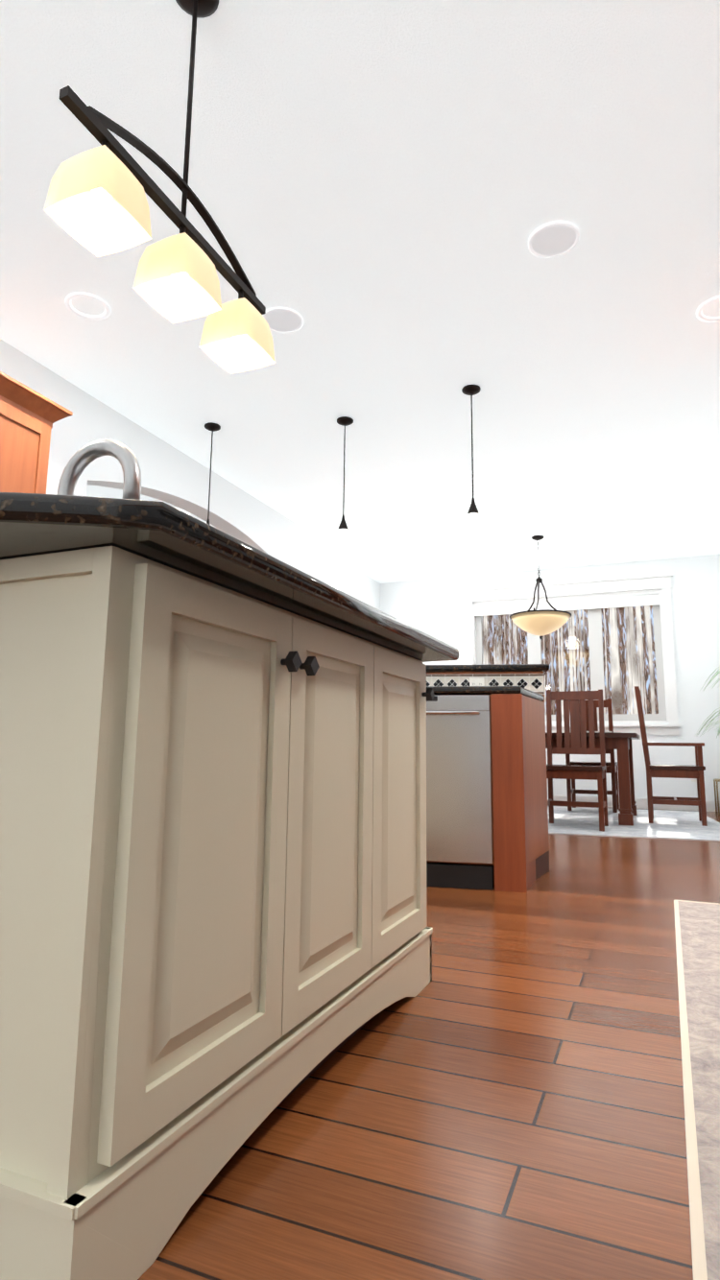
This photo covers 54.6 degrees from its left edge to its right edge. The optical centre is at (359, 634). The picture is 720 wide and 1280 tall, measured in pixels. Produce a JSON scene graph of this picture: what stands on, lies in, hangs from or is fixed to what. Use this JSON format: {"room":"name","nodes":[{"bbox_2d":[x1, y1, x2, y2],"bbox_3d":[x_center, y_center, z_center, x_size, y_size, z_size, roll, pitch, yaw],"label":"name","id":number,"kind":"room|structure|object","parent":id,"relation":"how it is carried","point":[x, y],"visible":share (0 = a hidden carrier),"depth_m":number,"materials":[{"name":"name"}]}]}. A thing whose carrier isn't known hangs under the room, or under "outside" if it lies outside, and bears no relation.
{"room":"dining room and kitchen","nodes":[
{"label":"dining room and kitchen","id":0,"kind":"room"},
{"bbox_2d":[86,484,158,500],"bbox_3d":[-4.599,-3.385,8.474,8.130,0.120,9.840,-3,-10,23],"label":"ceiling","id":1,"kind":"structure","parent":0,"point":[99,491],"depth_m":12.90,"materials":[{"name":"white paint"}]},
{"bbox_2d":[0,338,305,571],"bbox_3d":[-2.197,-0.287,3.045,0.168,2.740,8.030,-3,-10,23],"label":"wall","id":2,"kind":"structure","parent":0,"point":[172,475],"depth_m":4.77,"materials":[{"name":"white paint"}]},
{"bbox_2d":[0,371,72,494],"bbox_3d":[-1.798,-0.709,3.342,0.372,0.986,0.640,-3,-10,23],"label":"upper cabinet","id":3,"kind":"object","parent":2,"relation":"attached to","point":[29,416],"visible":0.5,"depth_m":3.41,"materials":[{"name":"brown wood"}]},
{"bbox_2d":[153,499,178,509],"bbox_3d":[-3.424,0.003,12.721,6.330,5.200,0.190,-3,-10,23],"label":"wall","id":4,"kind":"structure","parent":0,"point":[168,504],"depth_m":13.11,"materials":[{"name":"white paint"}]},
{"bbox_2d":[178,507,216,528],"bbox_3d":[-1.228,-0.471,9.603,0.170,5.200,3.950,-3,-10,23],"label":"wall","id":5,"kind":"structure","parent":0,"point":[189,513],"depth_m":7.94,"materials":[{"name":"white paint"}]},
{"bbox_2d":[304,538,379,610],"bbox_3d":[-0.301,0.505,7.852,0.170,2.740,2.420,-3,-10,23],"label":"wall","id":6,"kind":"structure","parent":0,"point":[320,562],"depth_m":7.95,"materials":[{"name":"white paint"}]},
{"bbox_2d":[304,571,377,608],"bbox_3d":[-0.291,0.684,7.785,0.218,2.365,2.070,-3,-10,23],"label":"door","id":7,"kind":"structure","parent":6,"relation":"in","point":[340,589],"depth_m":7.84,"materials":[{"name":"white"}]},
{"bbox_2d":[0,0,719,583],"bbox_3d":[0.313,-1.630,3.523,4.860,0.120,10.790,-3,-10,23],"label":"ceiling","id":8,"kind":"structure","parent":0,"point":[382,190],"depth_m":3.05,"materials":[{"name":"white paint"}]},
{"bbox_2d":[64,292,110,320],"bbox_3d":[-1.329,-1.614,3.414,0.210,0.038,0.210,-3,-10,23],"label":"recessed light","id":9,"kind":"object","parent":8,"relation":"in","point":[106,314],"visible":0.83,"depth_m":3.41,"materials":[{"name":"white"}]},
{"bbox_2d":[43,0,275,373],"bbox_3d":[-0.469,-1.350,1.902,0.172,0.958,0.820,-3,-10,23],"label":"pendant light","id":10,"kind":"object","parent":8,"relation":"hanging from","point":[96,203],"visible":1,"depth_m":1.77,"materials":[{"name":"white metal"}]},
{"bbox_2d":[204,422,220,524],"bbox_3d":[-0.994,-0.908,4.603,0.112,0.989,0.112,-3,-10,23],"label":"mini pendant light","id":11,"kind":"object","parent":8,"relation":"hanging from","point":[212,427],"visible":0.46,"depth_m":4.64,"materials":[{"name":"brown metal"}]},
{"bbox_2d":[261,307,303,333],"bbox_3d":[-0.389,-1.574,3.505,0.210,0.008,0.210,-3,-10,23],"label":"ceiling speaker","id":12,"kind":"object","parent":8,"relation":"attached to","point":[282,320],"visible":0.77,"depth_m":3.50,"materials":[{"name":"white plastic"}]},
{"bbox_2d":[333,416,353,568],"bbox_3d":[-0.104,-0.915,4.497,0.112,0.989,0.112,-3,-10,23],"label":"mini pendant light","id":13,"kind":"object","parent":8,"relation":"hanging from","point":[343,548],"visible":1,"depth_m":4.41,"materials":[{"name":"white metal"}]},
{"bbox_2d":[461,384,482,556],"bbox_3d":[0.657,-0.958,4.077,0.112,1.019,0.112,-3,-10,23],"label":"mini pendant light","id":14,"kind":"object","parent":8,"relation":"hanging from","point":[473,534],"visible":1,"depth_m":3.99,"materials":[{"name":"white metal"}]},
{"bbox_2d":[509,535,571,639],"bbox_3d":[1.784,-0.469,6.956,0.596,1.049,0.622,-3,-10,23],"label":"dining chandelier","id":15,"kind":"object","parent":8,"relation":"hanging from","point":[539,623],"visible":1,"depth_m":6.77,"materials":[{"name":"beige glass"}]},
{"bbox_2d":[527,220,579,258],"bbox_3d":[0.812,-1.652,2.928,0.210,0.008,0.210,-3,-10,23],"label":"ceiling speaker","id":16,"kind":"object","parent":8,"relation":"attached to","point":[553,239],"visible":1,"depth_m":2.92,"materials":[{"name":"white plastic"}]},
{"bbox_2d":[695,295,719,322],"bbox_3d":[1.738,-1.586,3.371,0.210,0.038,0.210,-3,-10,23],"label":"recessed light","id":17,"kind":"object","parent":8,"relation":"in","point":[699,316],"visible":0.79,"depth_m":3.41,"materials":[{"name":"white"}]},
{"bbox_2d":[137,805,719,1279],"bbox_3d":[-3.317,1.394,4.579,12.670,0.120,10.790,-3,-10,23],"label":"floor","id":18,"kind":"structure","parent":0,"point":[500,1096],"depth_m":1.20,"materials":[{"name":"brown wood"}]},
{"bbox_2d":[0,545,383,1279],"bbox_3d":[-0.587,0.408,1.376,0.981,0.878,0.842,-3,-10,23],"label":"base cabinet","id":19,"kind":"object","parent":18,"relation":"on","point":[215,941],"depth_m":0.92,"materials":[{"name":"beige paint"}]},
{"bbox_2d":[379,646,433,1011],"bbox_3d":[-0.339,0.503,1.954,0.981,0.878,0.430,-3,-10,23],"label":"base cabinet","id":20,"kind":"object","parent":18,"relation":"on","point":[405,937],"depth_m":1.77,"materials":[{"name":"beige paint"}]},
{"bbox_2d":[0,492,458,662],"bbox_3d":[-0.530,-0.019,1.609,1.176,0.036,1.661,-3,-10,23],"label":"countertop","id":21,"kind":"structure","parent":20,"relation":"on","point":[158,532],"depth_m":0.92,"materials":[{"name":"stone"}]},
{"bbox_2d":[57,438,141,499],"bbox_3d":[-0.526,-0.235,1.380,0.216,0.316,0.060,-3,-10,23],"label":"island faucet","id":22,"kind":"object","parent":21,"relation":"on","point":[82,459],"visible":0.4,"depth_m":1.38,"materials":[{"name":"grey metal"}]},
{"bbox_2d":[426,671,533,892],"bbox_3d":[-0.566,0.632,3.303,2.540,1.044,0.835,-3,-10,23],"label":"base cabinet","id":23,"kind":"object","parent":18,"relation":"on","point":[519,836],"depth_m":3.19,"materials":[{"name":"brown wood"}]},
{"bbox_2d":[426,694,492,890],"bbox_3d":[0.302,0.719,3.241,0.601,0.873,0.067,-1,-9,11],"label":"dishwasher","id":24,"kind":"object","parent":23,"relation":"in","point":[458,788],"visible":0.5,"depth_m":3.21,"materials":[{"name":"silver metal"}]},
{"bbox_2d":[426,673,544,694],"bbox_3d":[-0.375,0.257,3.806,2.540,0.115,1.043,-3,-10,23],"label":"backsplash","id":25,"kind":"structure","parent":23,"relation":"attached to","point":[533,682],"depth_m":3.84,"materials":[{"name":"white tile"}]},
{"bbox_2d":[529,671,548,881],"bbox_3d":[-0.277,0.743,3.976,2.540,1.044,0.768,-3,-10,23],"label":"base cabinet","id":26,"kind":"object","parent":18,"relation":"on","point":[537,753],"depth_m":3.53,"materials":[{"name":"brown wood"}]},
{"bbox_2d":[426,686,543,701],"bbox_3d":[-0.795,0.171,2.813,2.537,0.036,3.177,-3,-10,23],"label":"countertop","id":27,"kind":"structure","parent":26,"relation":"on","point":[463,690],"depth_m":3.27,"materials":[{"name":"stone"}]},
{"bbox_2d":[426,663,548,675],"bbox_3d":[-0.288,0.194,3.976,2.577,0.036,1.443,-3,-10,23],"label":"countertop","id":28,"kind":"structure","parent":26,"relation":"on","point":[544,668],"depth_m":3.83,"materials":[{"name":"stone"}]},
{"bbox_2d":[546,805,719,841],"bbox_3d":[1.720,1.682,6.418,2.900,0.008,2.500,-2,-10,17],"label":"area rug","id":29,"kind":"object","parent":18,"relation":"on","point":[667,824],"visible":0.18,"depth_m":5.76,"materials":[{"name":"white fabric"}]},
{"bbox_2d":[545,688,608,831],"bbox_3d":[1.748,0.997,5.718,0.480,1.120,0.525,-3,-10,23],"label":"dining chair","id":30,"kind":"object","parent":29,"relation":"on","point":[575,739],"visible":0.83,"depth_m":5.90,"materials":[{"name":"brown wood"}]},
{"bbox_2d":[563,698,618,812],"bbox_3d":[2.400,1.248,7.241,0.480,1.120,0.525,-3,-10,23],"label":"dining chair","id":31,"kind":"object","parent":29,"relation":"on","point":[611,767],"visible":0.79,"depth_m":7.07,"materials":[{"name":"brown wood"}]},
{"bbox_2d":[545,731,639,826],"bbox_3d":[1.726,1.314,6.597,1.710,0.772,1.180,-3,-10,23],"label":"dining table","id":32,"kind":"object","parent":29,"relation":"on","point":[621,743],"visible":0.48,"depth_m":5.87,"materials":[{"name":"brown wood"}]},
{"bbox_2d":[634,686,707,826],"bbox_3d":[2.752,1.059,6.189,0.530,1.170,0.492,-3,-10,23],"label":"dining chair","id":33,"kind":"object","parent":29,"relation":"on","point":[678,770],"visible":1,"depth_m":5.98,"materials":[{"name":"brown wood"}]},
{"bbox_2d":[673,900,719,1279],"bbox_3d":[0.897,0.816,1.071,0.759,0.008,3.822,-3,-10,23],"label":"runner rug","id":34,"kind":"object","parent":18,"relation":"on","point":[697,926],"visible":0.94,"depth_m":1.40,"materials":[{"name":"beige carpet"}]},
{"bbox_2d":[712,779,719,814],"bbox_3d":[3.779,1.531,7.024,0.376,0.543,0.356,-3,-10,23],"label":"plant stand","id":35,"kind":"object","parent":18,"relation":"on","point":[715,794],"visible":1,"depth_m":6.94,"materials":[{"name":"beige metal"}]},
{"bbox_2d":[379,554,719,801],"bbox_3d":[2.363,0.579,8.124,4.860,2.740,0.168,-3,-10,23],"label":"wall","id":36,"kind":"structure","parent":0,"point":[434,607],"depth_m":7.65,"materials":[{"name":"white paint"}]},
{"bbox_2d":[460,572,680,734],"bbox_3d":[2.382,0.269,8.133,2.390,1.775,0.230,-3,-10,23],"label":"dining room window","id":37,"kind":"structure","parent":36,"relation":"in","point":[657,597],"depth_m":8.01,"materials":[{"name":"white wood"}]},
{"bbox_2d":[546,794,719,811],"bbox_3d":[1.989,1.881,7.965,3.820,0.110,0.014,-3,-10,23],"label":"baseboard","id":38,"kind":"structure","parent":36,"relation":"attached to","point":[641,803],"depth_m":7.50,"materials":[{"name":"white wood"}]},
{"bbox_2d":[694,707,719,736],"bbox_3d":[3.499,1.130,6.204,0.949,1.070,1.258,-3,-10,23],"label":"plant","id":39,"kind":"object","parent":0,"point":[709,723],"visible":1,"depth_m":6.62,"materials":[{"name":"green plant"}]},
{"bbox_2d":[700,667,719,690],"bbox_3d":[3.768,0.987,6.707,0.827,1.517,1.111,-3,-10,23],"label":"plant","id":40,"kind":"object","parent":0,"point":[713,677],"visible":1,"depth_m":7.17,"materials":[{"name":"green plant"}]},
{"label":"outside","id":41,"kind":"structure","parent":0,"visible":0},
{"bbox_2d":[481,605,658,714],"bbox_3d":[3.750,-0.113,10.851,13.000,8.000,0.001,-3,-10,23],"label":"trees","id":42,"kind":"structure","parent":41,"point":[613,638],"depth_m":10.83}
]}

